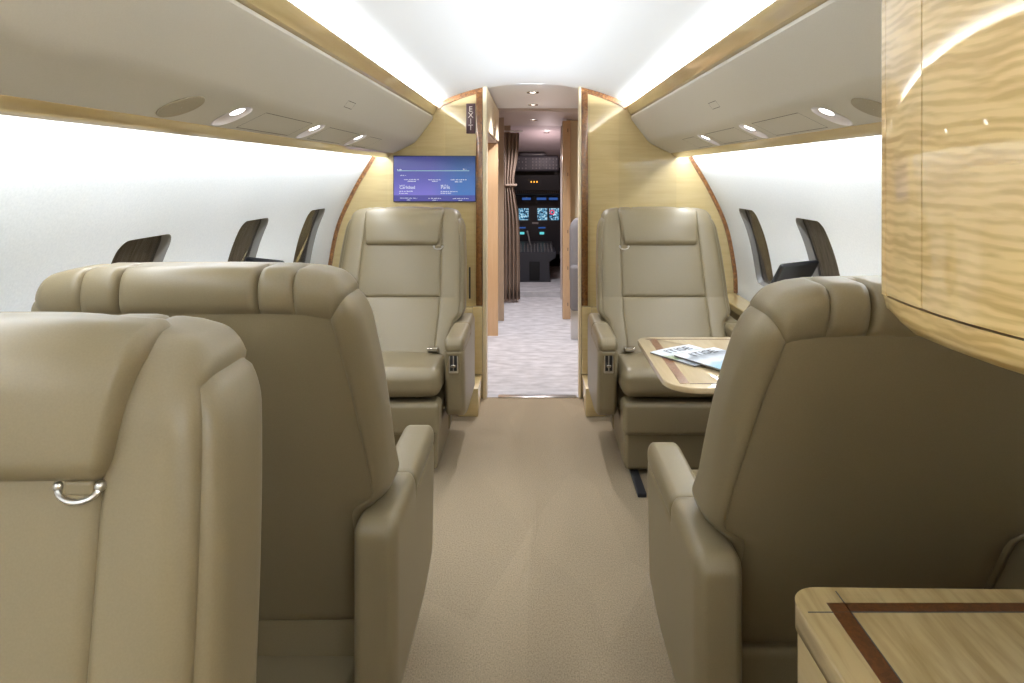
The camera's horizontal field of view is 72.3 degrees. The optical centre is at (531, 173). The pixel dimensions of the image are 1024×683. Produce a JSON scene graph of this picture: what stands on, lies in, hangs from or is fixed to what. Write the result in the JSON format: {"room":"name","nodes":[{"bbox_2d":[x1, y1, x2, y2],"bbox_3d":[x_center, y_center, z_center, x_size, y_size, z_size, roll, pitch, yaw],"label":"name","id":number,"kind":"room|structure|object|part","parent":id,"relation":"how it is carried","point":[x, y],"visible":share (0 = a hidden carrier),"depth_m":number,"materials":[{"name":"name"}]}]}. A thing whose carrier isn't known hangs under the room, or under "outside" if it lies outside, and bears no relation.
{"room":"aircraft cabin","nodes":[
{"label":"aircraft cabin","id":0,"kind":"room"},
{"bbox_2d":[0,115,371,311],"bbox_3d":[-1.067,0.581,1.210,0.280,1.475,5.820,0,0,0],"label":"wall","id":1,"kind":"structure","parent":0,"point":[72,195],"depth_m":1.83,"materials":[{"name":"white plastic"}]},
{"bbox_2d":[111,234,170,263],"bbox_3d":[-1.175,0.375,2.013,0.153,0.415,0.300,0,0,0],"label":"window","id":2,"kind":"structure","parent":1,"relation":"in","point":[149,249],"depth_m":2.07,"materials":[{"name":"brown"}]},
{"bbox_2d":[0,0,436,157],"bbox_3d":[-0.726,-0.248,1.209,0.339,0.307,5.818,0,0,0],"label":"bin","id":3,"kind":"object","parent":1,"relation":"attached to","point":[107,63],"visible":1,"depth_m":1.44,"materials":[{"name":"plastic"}]},
{"bbox_2d":[156,96,204,116],"bbox_3d":[-0.762,-0.146,1.520,0.090,0.046,0.116,0,0,0],"label":"speaker cover","id":4,"kind":"object","parent":3,"relation":"attached to","point":[181,106],"visible":1,"depth_m":1.51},
{"bbox_2d":[211,107,252,125],"bbox_3d":[-0.762,-0.149,1.780,0.095,0.053,0.100,0,0,0],"label":"light","id":5,"kind":"object","parent":3,"relation":"attached to","point":[229,117],"visible":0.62,"depth_m":1.81,"materials":[{"name":"white plastic"}]},
{"bbox_3d":[-0.763,-0.147,2.100,0.084,0.042,0.400,0,0,0],"label":"access panel","id":6,"kind":"part","parent":3,"relation":"part of","materials":[{"name":"brown plastic"}]},
{"bbox_2d":[296,125,324,137],"bbox_3d":[-0.762,-0.149,2.410,0.095,0.053,0.100,0,0,0],"label":"light","id":7,"kind":"object","parent":3,"relation":"attached to","point":[310,131],"visible":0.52,"depth_m":2.44,"materials":[{"name":"white plastic"}]},
{"bbox_3d":[-0.578,-0.373,1.209,0.044,0.058,5.818,0,0,0],"label":"cove rail","id":8,"kind":"part","parent":3,"relation":"part of","materials":[{"name":"brown wood"}]},
{"bbox_2d":[344,135,366,145],"bbox_3d":[-0.762,-0.149,3.020,0.095,0.053,0.100,0,0,0],"label":"light","id":9,"kind":"object","parent":3,"relation":"attached to","point":[356,139],"visible":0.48,"depth_m":3.05,"materials":[{"name":"white plastic"}]},
{"bbox_2d":[228,218,267,261],"bbox_3d":[-1.175,0.375,2.803,0.153,0.415,0.300,0,0,0],"label":"window","id":10,"kind":"structure","parent":1,"relation":"in","point":[247,241],"depth_m":2.85,"materials":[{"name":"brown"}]},
{"bbox_2d":[293,208,324,262],"bbox_3d":[-1.175,0.375,3.603,0.153,0.415,0.300,0,0,0],"label":"window","id":11,"kind":"structure","parent":1,"relation":"in","point":[304,248],"depth_m":3.68,"materials":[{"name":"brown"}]},
{"bbox_3d":[-1.132,0.948,2.125,0.116,0.500,3.950,0,0,0],"label":"ledge","id":12,"kind":"object","parent":1,"relation":"attached to","visible":0},
{"bbox_2d":[245,257,283,261],"bbox_3d":[-1.042,0.509,2.725,0.348,0.375,0.118,0,0,44],"label":"monitor","id":13,"kind":"object","parent":12,"relation":"on","point":[247,259],"visible":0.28,"depth_m":2.66,"materials":[{"name":"black plastic"}]},
{"bbox_2d":[488,144,497,335],"bbox_3d":[-0.631,0.535,5.720,0.708,1.565,0.040,0,0,0],"label":"wall","id":14,"kind":"structure","parent":0,"point":[492,148],"depth_m":5.70,"materials":[{"name":"beige wood"}]},
{"bbox_2d":[488,117,503,320],"bbox_3d":[-0.619,0.401,6.310,0.733,1.835,0.060,0,0,0],"label":"wall","id":15,"kind":"structure","parent":0,"point":[500,142],"depth_m":6.28,"materials":[{"name":"brown wood"}]},
{"bbox_2d":[504,131,521,300],"bbox_3d":[-0.220,0.422,7.163,0.240,1.733,0.090,0,0,0],"label":"curtain","id":16,"kind":"object","parent":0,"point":[511,140],"visible":0.94,"depth_m":7.16,"materials":[{"name":"fabric"}]},
{"bbox_2d":[290,0,773,100],"bbox_3d":[0.000,-0.486,1.250,1.600,0.112,5.900,0,0,0],"label":"ceiling","id":17,"kind":"structure","parent":0,"point":[441,49],"depth_m":2.52,"materials":[{"name":"white"}]},
{"bbox_2d":[488,84,577,107],"bbox_3d":[0.000,-0.539,4.966,2.200,0.001,1.568,0,0,0],"label":"ceiling","id":18,"kind":"structure","parent":0,"point":[515,95],"depth_m":4.87,"materials":[{"name":"white"}]},
{"bbox_2d":[504,125,561,299],"bbox_3d":[0.000,0.403,7.375,1.970,1.830,0.050,0,0,0],"label":"wall","id":19,"kind":"structure","parent":0,"point":[560,126],"depth_m":7.35,"materials":[{"name":"beige wood"}]},
{"bbox_2d":[332,94,736,397],"bbox_3d":[0.000,0.404,4.150,2.414,1.828,0.060,0,0,0],"label":"wall","id":20,"kind":"structure","parent":0,"point":[625,169],"depth_m":4.12,"materials":[{"name":"brown wood"}]},
{"bbox_2d":[328,156,374,265],"bbox_3d":[-1.063,0.295,4.112,0.287,0.805,0.013,0,0,0],"label":"trim","id":21,"kind":"structure","parent":20,"relation":"attached to","point":[372,159],"depth_m":4.11,"materials":[{"name":"brown wood"}]},
{"bbox_2d":[393,156,475,201],"bbox_3d":[-0.571,0.028,4.109,0.485,0.271,0.018,0,0,0],"label":"wall screen","id":22,"kind":"object","parent":20,"relation":"attached to","point":[415,178],"visible":1,"depth_m":4.10,"materials":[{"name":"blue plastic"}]},
{"bbox_2d":[437,87,482,109],"bbox_3d":[-0.419,-0.443,4.112,0.278,0.131,0.013,0,0,0],"label":"trim","id":23,"kind":"structure","parent":20,"relation":"attached to","point":[471,92],"depth_m":4.11,"materials":[{"name":"brown wood"}]},
{"bbox_2d":[464,306,472,312],"bbox_3d":[-0.422,0.971,4.082,0.155,0.385,0.074,0,0,0],"label":"trim","id":24,"kind":"structure","parent":20,"relation":"attached to","point":[469,309],"depth_m":4.04,"materials":[{"name":"brown wood"}]},
{"bbox_2d":[458,374,481,416],"bbox_3d":[-0.346,1.242,3.959,0.108,0.153,0.319,0,0,0],"label":"trim","id":25,"kind":"structure","parent":20,"relation":"attached to","point":[475,403],"depth_m":3.80,"materials":[{"name":"brown wood"}]},
{"bbox_2d":[469,267,470,298],"bbox_3d":[-0.366,0.640,4.117,0.009,0.185,0.004,0,0,0],"label":"door pull","id":26,"kind":"object","parent":20,"relation":"attached to","point":[469,267],"visible":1,"depth_m":4.12,"materials":[{"name":"black"}]},
{"bbox_2d":[466,104,474,133],"bbox_3d":[-0.360,-0.326,4.114,0.053,0.176,0.009,0,0,0],"label":"exit sign","id":27,"kind":"object","parent":20,"relation":"attached to","point":[470,108],"visible":1,"depth_m":4.11,"materials":[{"name":"black plastic"}]},
{"bbox_2d":[473,306,482,373],"bbox_3d":[-0.318,0.969,4.092,0.055,0.388,0.054,0,0,0],"label":"trim","id":28,"kind":"structure","parent":20,"relation":"attached to","point":[477,310],"depth_m":4.07,"materials":[{"name":"brown wood"}]},
{"bbox_2d":[476,92,482,305],"bbox_3d":[-0.309,0.145,4.112,0.038,1.255,0.015,0,0,0],"label":"trim","id":29,"kind":"structure","parent":20,"relation":"attached to","point":[479,95],"depth_m":4.10,"materials":[{"name":"brown wood"}]},
{"bbox_2d":[483,86,487,398],"bbox_3d":[-0.277,0.401,4.149,0.022,1.835,0.093,0,0,0],"label":"trim","id":30,"kind":"structure","parent":20,"relation":"attached to","point":[485,89],"depth_m":4.10,"materials":[{"name":"beige"}]},
{"bbox_2d":[578,87,580,398],"bbox_3d":[0.282,0.401,4.149,0.014,1.835,0.093,0,0,0],"label":"trim","id":31,"kind":"structure","parent":20,"relation":"attached to","point":[579,88],"depth_m":4.10,"materials":[{"name":"beige"}]},
{"bbox_2d":[581,92,587,305],"bbox_3d":[0.309,0.145,4.112,0.038,1.255,0.015,0,0,0],"label":"trim","id":32,"kind":"structure","parent":20,"relation":"attached to","point":[584,95],"depth_m":4.10,"materials":[{"name":"brown wood"}]},
{"bbox_2d":[581,306,590,373],"bbox_3d":[0.318,0.969,4.092,0.055,0.388,0.054,0,0,0],"label":"trim","id":33,"kind":"structure","parent":20,"relation":"attached to","point":[585,310],"depth_m":4.07,"materials":[{"name":"brown wood"}]},
{"bbox_2d":[582,374,605,416],"bbox_3d":[0.346,1.242,3.959,0.108,0.153,0.319,0,0,0],"label":"trim","id":34,"kind":"structure","parent":20,"relation":"attached to","point":[586,397],"depth_m":3.80,"materials":[{"name":"brown wood"}]},
{"bbox_2d":[591,306,597,312],"bbox_3d":[0.422,0.971,4.082,0.155,0.385,0.074,0,0,0],"label":"trim","id":35,"kind":"structure","parent":20,"relation":"attached to","point":[593,308],"depth_m":4.04,"materials":[{"name":"brown wood"}]},
{"bbox_2d":[581,87,626,109],"bbox_3d":[0.419,-0.443,4.112,0.278,0.131,0.013,0,0,0],"label":"trim","id":36,"kind":"structure","parent":20,"relation":"attached to","point":[591,92],"depth_m":4.11,"materials":[{"name":"brown wood"}]},
{"bbox_2d":[689,156,737,292],"bbox_3d":[1.063,0.295,4.112,0.287,0.805,0.013,0,0,0],"label":"trim","id":37,"kind":"structure","parent":20,"relation":"attached to","point":[735,280],"depth_m":4.11,"materials":[{"name":"brown wood"}]},
{"bbox_2d":[511,125,559,167],"bbox_3d":[0.000,-0.304,8.320,2.000,0.445,1.760,0,0,0],"label":"ceiling","id":38,"kind":"structure","parent":0,"point":[532,138],"depth_m":8.25,"materials":[{"name":"grey"}]},
{"bbox_2d":[514,153,558,189],"bbox_3d":[0.030,-0.032,8.562,0.600,0.460,0.137,0,0,0],"label":"switchboard","id":39,"kind":"object","parent":38,"relation":"attached to","point":[525,161],"visible":0.84,"depth_m":8.51,"materials":[{"name":"grey plastic"}]},
{"bbox_2d":[519,153,546,155],"bbox_3d":[0.010,-0.237,8.570,0.340,0.050,0.120,0,0,0],"label":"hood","id":40,"kind":"object","parent":39,"relation":"attached to","point":[520,154],"depth_m":8.51,"materials":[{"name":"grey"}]},
{"bbox_2d":[515,168,559,187],"bbox_3d":[0.000,0.068,9.275,1.800,0.340,0.050,0,0,0],"label":"window","id":41,"kind":"structure","parent":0,"point":[516,172],"depth_m":9.27,"materials":[{"name":"grey glass"}]},
{"bbox_2d":[499,111,577,126],"bbox_3d":[0.000,-0.469,6.600,2.200,0.225,1.700,0,0,0],"label":"ceiling","id":42,"kind":"structure","parent":0,"point":[515,118],"depth_m":6.38,"materials":[{"name":"beige paint"}]},
{"bbox_2d":[498,108,577,112],"bbox_3d":[0.000,-0.470,5.750,2.200,0.225,0.001,0,0,0],"label":"trim","id":43,"kind":"structure","parent":42,"relation":"attached to","point":[569,110],"depth_m":5.75,"materials":[{"name":"beige"}]},
{"bbox_2d":[520,267,559,296],"bbox_3d":[0.000,1.300,8.550,2.000,0.075,2.100,0,0,0],"label":"floor","id":44,"kind":"structure","parent":0,"point":[527,289],"depth_m":7.79,"materials":[{"name":"carpet"}]},
{"bbox_2d":[520,231,555,281],"bbox_3d":[0.030,0.976,8.486,0.500,0.574,0.628,0,0,0],"label":"pedestal","id":45,"kind":"object","parent":44,"relation":"on","point":[535,256],"visible":0.85,"depth_m":8.18,"materials":[{"name":"grey plastic"}]},
{"bbox_3d":[0.030,1.133,8.175,0.120,0.220,0.007,0,0,0],"label":"kick panel","id":46,"kind":"part","parent":45,"relation":"part of","materials":[{"name":"black plastic"}]},
{"bbox_2d":[514,188,559,253],"bbox_3d":[0.030,0.595,8.762,1.240,0.837,0.276,0,0,0],"label":"panel","id":47,"kind":"object","parent":45,"relation":"attached to","point":[538,210],"visible":0.23,"depth_m":8.85,"materials":[{"name":"grey plastic"}]},
{"bbox_2d":[402,297,697,682],"bbox_3d":[0.000,1.328,2.900,2.200,0.020,9.200,0,0,0],"label":"floor","id":48,"kind":"structure","parent":0,"point":[538,572],"depth_m":2.51,"materials":[{"name":"beige carpet"}]},
{"bbox_2d":[0,312,261,682],"bbox_3d":[-0.669,0.742,0.492,0.743,1.152,0.905,0,0,0],"label":"armchair","id":49,"kind":"object","parent":48,"relation":"on","point":[131,444],"visible":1,"depth_m":0.74,"materials":[{"name":"leather"}]},
{"bbox_3d":[-0.669,0.414,0.744,0.432,0.408,0.105,0,0,0],"label":"panel","id":50,"kind":"part","parent":49,"relation":"part of","materials":[{"name":"leather"}]},
{"bbox_3d":[-0.481,0.338,0.743,0.055,0.023,0.017,0,0,0],"label":"headrest pull","id":51,"kind":"part","parent":49,"relation":"part of","materials":[{"name":"silver metal"}]},
{"bbox_3d":[-0.366,0.646,0.708,0.080,0.822,0.463,0,0,0],"label":"panel","id":52,"kind":"part","parent":49,"relation":"part of","materials":[{"name":"leather"}]},
{"bbox_2d":[31,262,433,682],"bbox_3d":[-0.655,0.748,1.817,0.743,1.141,0.998,0,0,0],"label":"armchair","id":53,"kind":"object","parent":48,"relation":"on","point":[347,521],"visible":0.62,"depth_m":1.45,"materials":[{"name":"leather"}]},
{"bbox_3d":[-0.958,0.646,1.639,0.080,0.822,0.621,0,0,0],"label":"panel","id":54,"kind":"part","parent":53,"relation":"part of","materials":[{"name":"leather"}]},
{"bbox_3d":[-0.655,1.162,1.816,0.532,0.272,0.580,0,0,0],"label":"seat","id":55,"kind":"part","parent":53,"relation":"part of","materials":[{"name":"leather"}]},
{"bbox_3d":[-0.352,0.646,1.639,0.080,0.822,0.621,0,0,0],"label":"panel","id":56,"kind":"part","parent":53,"relation":"part of","materials":[{"name":"leather"}]},
{"bbox_3d":[-0.330,0.931,1.765,0.093,0.404,0.622,0,0,0],"label":"armrest","id":57,"kind":"part","parent":53,"relation":"part of","materials":[{"name":"leather"}]},
{"bbox_2d":[339,207,474,468],"bbox_3d":[-0.672,0.748,3.349,0.743,1.141,0.998,0,0,0],"label":"armchair","id":58,"kind":"object","parent":48,"relation":"on","point":[409,263],"visible":0.66,"depth_m":3.50,"materials":[{"name":"leather"}]},
{"bbox_3d":[-0.966,0.646,3.527,0.078,0.822,0.621,0,0,0],"label":"panel","id":59,"kind":"part","parent":58,"relation":"part of","materials":[{"name":"leather"}]},
{"bbox_3d":[-0.672,0.414,3.611,0.419,0.408,0.184,0,0,0],"label":"panel","id":60,"kind":"part","parent":58,"relation":"part of","materials":[{"name":"leather"}]},
{"bbox_3d":[-0.672,0.837,3.359,0.419,0.439,0.326,0,0,0],"label":"lumbar panel","id":61,"kind":"part","parent":58,"relation":"part of","materials":[{"name":"leather"}]},
{"bbox_2d":[382,352,444,396],"bbox_3d":[-0.672,0.916,3.245,0.552,0.157,0.506,0,0,0],"label":"seat cushion","id":62,"kind":"object","parent":58,"relation":"on","point":[408,374],"depth_m":3.02,"materials":[{"name":"leather"}]},
{"bbox_3d":[-0.672,1.162,3.350,0.532,0.272,0.580,0,0,0],"label":"seat","id":63,"kind":"part","parent":58,"relation":"part of","materials":[{"name":"leather"}]},
{"bbox_3d":[-0.347,0.838,3.101,0.042,0.087,0.018,0,0,0],"label":"control panel","id":64,"kind":"part","parent":58,"relation":"part of","materials":[{"name":"silver metal"}]},
{"bbox_3d":[-0.378,0.646,3.527,0.078,0.822,0.621,0,0,0],"label":"panel","id":65,"kind":"part","parent":58,"relation":"part of","materials":[{"name":"leather"}]},
{"bbox_3d":[-0.347,0.931,3.401,0.093,0.404,0.622,0,0,0],"label":"armrest","id":66,"kind":"part","parent":58,"relation":"part of","materials":[{"name":"leather"}]},
{"bbox_2d":[498,395,576,397],"bbox_3d":[0.031,1.315,4.140,0.462,0.006,0.048,0,0,0],"label":"threshold strip","id":67,"kind":"object","parent":48,"relation":"on","point":[499,396],"visible":1,"depth_m":4.13,"materials":[{"name":"silver metal"}]},
{"bbox_2d":[562,121,569,318],"bbox_3d":[0.313,0.417,6.422,0.072,1.799,0.146,0,0,0],"label":"closet","id":68,"kind":"object","parent":48,"relation":"on","point":[565,124],"visible":1,"depth_m":6.35,"materials":[{"name":"brown wood"}]},
{"bbox_2d":[569,218,577,338],"bbox_3d":[0.430,0.833,5.570,0.260,0.970,0.160,0,0,0],"label":"seat","id":69,"kind":"object","parent":48,"relation":"on","point":[573,231],"visible":0.34,"depth_m":5.56,"materials":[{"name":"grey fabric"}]},
{"bbox_3d":[0.430,0.638,5.600,0.260,0.580,0.100,0,0,0],"label":"backrest","id":70,"kind":"part","parent":69,"relation":"part of","materials":[{"name":"grey fabric"}]},
{"bbox_3d":[0.430,0.898,5.530,0.260,0.360,0.080,0,0,0],"label":"seat","id":71,"kind":"part","parent":69,"relation":"part of","materials":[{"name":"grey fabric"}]},
{"bbox_3d":[0.430,1.168,5.600,0.240,0.300,0.060,0,0,0],"label":"leg","id":72,"kind":"part","parent":69,"relation":"part of","materials":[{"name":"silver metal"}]},
{"bbox_2d":[588,207,736,496],"bbox_3d":[0.664,0.748,3.349,0.743,1.141,0.998,0,0,0],"label":"armchair","id":73,"kind":"object","parent":48,"relation":"on","point":[660,272],"visible":0.7,"depth_m":3.46,"materials":[{"name":"leather"}]},
{"bbox_3d":[0.370,0.646,3.527,0.078,0.822,0.621,0,0,0],"label":"panel","id":74,"kind":"part","parent":73,"relation":"part of","materials":[{"name":"leather"}]},
{"bbox_3d":[0.339,0.931,3.401,0.093,0.404,0.622,0,0,0],"label":"armrest","id":75,"kind":"part","parent":73,"relation":"part of","materials":[{"name":"leather"}]},
{"bbox_3d":[0.339,0.838,3.101,0.042,0.087,0.018,0,0,0],"label":"control panel","id":76,"kind":"part","parent":73,"relation":"part of","materials":[{"name":"silver metal"}]},
{"bbox_3d":[0.664,1.162,3.350,0.532,0.272,0.580,0,0,0],"label":"seat","id":77,"kind":"part","parent":73,"relation":"part of","materials":[{"name":"leather"}]},
{"bbox_3d":[0.664,0.414,3.611,0.419,0.408,0.184,0,0,0],"label":"panel","id":78,"kind":"part","parent":73,"relation":"part of","materials":[{"name":"leather"}]},
{"bbox_2d":[617,352,713,396],"bbox_3d":[0.664,0.916,3.245,0.552,0.157,0.506,0,0,0],"label":"seat cushion","id":79,"kind":"object","parent":73,"relation":"on","point":[636,377],"depth_m":3.01,"materials":[{"name":"leather"}]},
{"bbox_3d":[0.664,0.837,3.359,0.419,0.439,0.326,0,0,0],"label":"lumbar panel","id":80,"kind":"part","parent":73,"relation":"part of","materials":[{"name":"leather"}]},
{"bbox_3d":[0.958,0.646,3.527,0.078,0.822,0.621,0,0,0],"label":"panel","id":81,"kind":"part","parent":73,"relation":"part of","materials":[{"name":"leather"}]},
{"bbox_3d":[0.989,0.931,3.401,0.093,0.404,0.622,0,0,0],"label":"armrest","id":82,"kind":"part","parent":73,"relation":"part of","materials":[{"name":"leather"}]},
{"bbox_2d":[647,275,1023,682],"bbox_3d":[0.684,0.748,1.656,0.743,1.141,1.056,0,0,0],"label":"armchair","id":83,"kind":"object","parent":48,"relation":"on","point":[844,445],"visible":0.89,"depth_m":1.31,"materials":[{"name":"leather"}]},
{"bbox_3d":[0.359,0.931,1.633,0.093,0.404,0.622,0,0,0],"label":"armrest","id":84,"kind":"part","parent":83,"relation":"part of","materials":[{"name":"leather"}]},
{"bbox_3d":[0.385,0.646,1.501,0.079,0.822,0.718,0,0,0],"label":"panel","id":85,"kind":"part","parent":83,"relation":"part of","materials":[{"name":"leather"}]},
{"bbox_3d":[0.684,1.162,1.684,0.532,0.272,0.580,0,0,0],"label":"seat","id":86,"kind":"part","parent":83,"relation":"part of","materials":[{"name":"leather"}]},
{"bbox_3d":[0.983,0.646,1.501,0.079,0.822,0.718,0,0,0],"label":"panel","id":87,"kind":"part","parent":83,"relation":"part of","materials":[{"name":"leather"}]},
{"bbox_3d":[1.009,0.931,1.633,0.093,0.404,0.622,0,0,0],"label":"armrest","id":88,"kind":"part","parent":83,"relation":"part of","materials":[{"name":"leather"}]},
{"bbox_2d":[795,587,1023,682],"bbox_3d":[0.715,0.959,0.285,0.690,0.715,1.470,0,0,0],"label":"table","id":89,"kind":"object","parent":48,"relation":"on","point":[845,634],"visible":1,"depth_m":0.92,"materials":[{"name":"brown wood"}]},
{"bbox_2d":[549,254,559,266],"bbox_3d":[0.000,0.368,9.575,2.000,1.900,0.050,0,0,0],"label":"wall","id":90,"kind":"structure","parent":0,"point":[555,262],"depth_m":9.55,"materials":[{"name":"black"}]},
{"bbox_2d":[566,120,577,315],"bbox_3d":[0.651,0.401,6.530,0.667,1.835,0.060,0,0,0],"label":"wall","id":91,"kind":"structure","parent":0,"point":[573,124],"depth_m":6.50,"materials":[{"name":"beige wood"}]},
{"bbox_2d":[692,135,881,301],"bbox_3d":[1.067,0.581,1.210,0.280,1.475,5.820,0,0,0],"label":"wall","id":92,"kind":"structure","parent":0,"point":[836,184],"depth_m":2.65,"materials":[{"name":"white plastic"}]},
{"bbox_2d":[727,293,749,320],"bbox_3d":[1.132,0.948,2.580,0.116,0.500,3.040,0,0,0],"label":"ledge","id":93,"kind":"object","parent":92,"relation":"attached to","point":[738,304],"visible":0.12,"depth_m":3.77,"materials":[{"name":"brown wood"}]},
{"bbox_2d":[638,337,729,393],"bbox_3d":[0.786,0.672,2.450,0.747,0.050,0.660,0,0,0],"label":"folding table","id":94,"kind":"object","parent":93,"relation":"attached to","point":[677,376],"visible":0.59,"depth_m":2.34,"materials":[{"name":"brown wood"}]},
{"bbox_2d":[650,344,703,366],"bbox_3d":[0.568,0.642,2.487,0.202,0.009,0.217,0,0,-34],"label":"magazine","id":95,"kind":"object","parent":94,"relation":"on","point":[668,353],"visible":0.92,"depth_m":2.51,"materials":[{"name":"grey paper"}]},
{"bbox_2d":[674,347,725,369],"bbox_3d":[0.640,0.634,2.412,0.202,0.009,0.217,0,0,-33],"label":"magazine","id":96,"kind":"object","parent":95,"relation":"on","point":[713,357],"visible":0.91,"depth_m":2.42,"materials":[{"name":"grey paper"}]},
{"bbox_3d":[1.127,0.966,2.580,0.095,0.464,3.040,0,0,0],"label":"panel","id":97,"kind":"part","parent":93,"relation":"part of","materials":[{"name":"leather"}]},
{"bbox_2d":[771,260,818,282],"bbox_3d":[1.042,0.515,2.725,0.348,0.363,0.119,0,0,-44],"label":"monitor","id":98,"kind":"object","parent":93,"relation":"on","point":[792,270],"visible":0.39,"depth_m":2.65,"materials":[{"name":"black plastic"}]},
{"bbox_2d":[627,0,881,157],"bbox_3d":[0.726,-0.248,2.571,0.339,0.307,3.093,0,0,0],"label":"bin","id":99,"kind":"object","parent":92,"relation":"attached to","point":[790,58],"visible":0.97,"depth_m":1.88,"materials":[{"name":"plastic"}]},
{"bbox_2d":[697,135,719,145],"bbox_3d":[0.762,-0.149,3.020,0.095,0.053,0.100,0,0,0],"label":"light","id":100,"kind":"object","parent":99,"relation":"attached to","point":[707,139],"visible":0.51,"depth_m":3.05,"materials":[{"name":"white plastic"}]},
{"bbox_3d":[0.578,-0.373,2.571,0.044,0.058,3.093,0,0,0],"label":"cove rail","id":101,"kind":"part","parent":99,"relation":"part of","materials":[{"name":"brown wood"}]},
{"bbox_2d":[739,125,767,137],"bbox_3d":[0.762,-0.149,2.410,0.095,0.053,0.100,0,0,0],"label":"light","id":102,"kind":"object","parent":99,"relation":"attached to","point":[753,131],"visible":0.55,"depth_m":2.44,"materials":[{"name":"white plastic"}]},
{"bbox_3d":[0.763,-0.147,2.100,0.084,0.042,0.400,0,0,0],"label":"access panel","id":103,"kind":"part","parent":99,"relation":"part of","materials":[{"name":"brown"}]},
{"bbox_2d":[811,107,852,125],"bbox_3d":[0.762,-0.149,1.780,0.095,0.053,0.100,0,0,0],"label":"light","id":104,"kind":"object","parent":99,"relation":"attached to","point":[834,117],"visible":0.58,"depth_m":1.81,"materials":[{"name":"white plastic"}]},
{"bbox_2d":[851,98,881,117],"bbox_3d":[0.762,-0.146,1.560,0.090,0.046,0.116,0,0,0],"label":"speaker cover","id":105,"kind":"object","parent":99,"relation":"attached to","point":[866,106],"visible":0.67,"depth_m":1.56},
{"bbox_2d":[739,208,772,285],"bbox_3d":[1.175,0.375,3.603,0.153,0.415,0.300,0,0,0],"label":"window","id":106,"kind":"structure","parent":92,"relation":"in","point":[761,258],"depth_m":3.68,"materials":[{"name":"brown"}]},
{"bbox_2d":[796,218,839,276],"bbox_3d":[1.175,0.375,2.803,0.153,0.415,0.300,0,0,0],"label":"window","id":107,"kind":"structure","parent":92,"relation":"in","point":[816,241],"depth_m":2.85,"materials":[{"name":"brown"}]},
{"bbox_2d":[882,0,1023,374],"bbox_3d":[0.737,-0.102,0.283,0.423,0.639,1.485,0,0,-4],"label":"upper cabinet","id":108,"kind":"object","parent":92,"relation":"attached to","point":[953,70],"visible":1,"depth_m":0.81,"materials":[{"name":"beige wood"}]},
{"bbox_3d":[0.696,-0.126,0.998,0.399,0.593,0.030,0,0,0],"label":"panel","id":109,"kind":"part","parent":108,"relation":"part of","materials":[{"name":"brown wood"}]},
{"bbox_3d":[0.502,-0.127,0.929,0.024,0.591,0.109,0,0,5],"label":"door","id":110,"kind":"part","parent":108,"relation":"part of","materials":[{"name":"brown wood"}]},
{"bbox_3d":[0.732,0.194,0.292,0.359,0.046,1.477,0,0,-7],"label":"rail","id":111,"kind":"part","parent":108,"relation":"part of","materials":[{"name":"brown wood"}]},
{"bbox_3d":[0.544,-0.127,0.602,0.038,0.591,0.554,0,0,-10],"label":"door","id":112,"kind":"part","parent":108,"relation":"part of","materials":[{"name":"brown wood"}]},
{"bbox_3d":[-1.025,0.368,6.893,0.050,1.900,5.415,0,0,0],"label":"wall","id":113,"kind":"structure","parent":0,"visible":0},
{"bbox_2d":[488,91,499,142],"bbox_3d":[-0.621,-0.388,4.950,0.719,0.272,1.480,0,0,0],"label":"upper cabinet","id":114,"kind":"object","parent":113,"relation":"attached to","point":[493,112],"visible":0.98,"depth_m":4.87,"materials":[{"name":"beige wood"}]},
{"bbox_3d":[-0.275,-0.391,4.577,0.013,0.253,0.725,0,0,0],"label":"door","id":115,"kind":"part","parent":114,"relation":"part of","materials":[{"name":"beige wood"}]},
{"bbox_3d":[-0.275,-0.391,5.317,0.013,0.253,0.735,0,0,0],"label":"door","id":116,"kind":"part","parent":114,"relation":"part of","materials":[{"name":"beige wood"}]}
]}

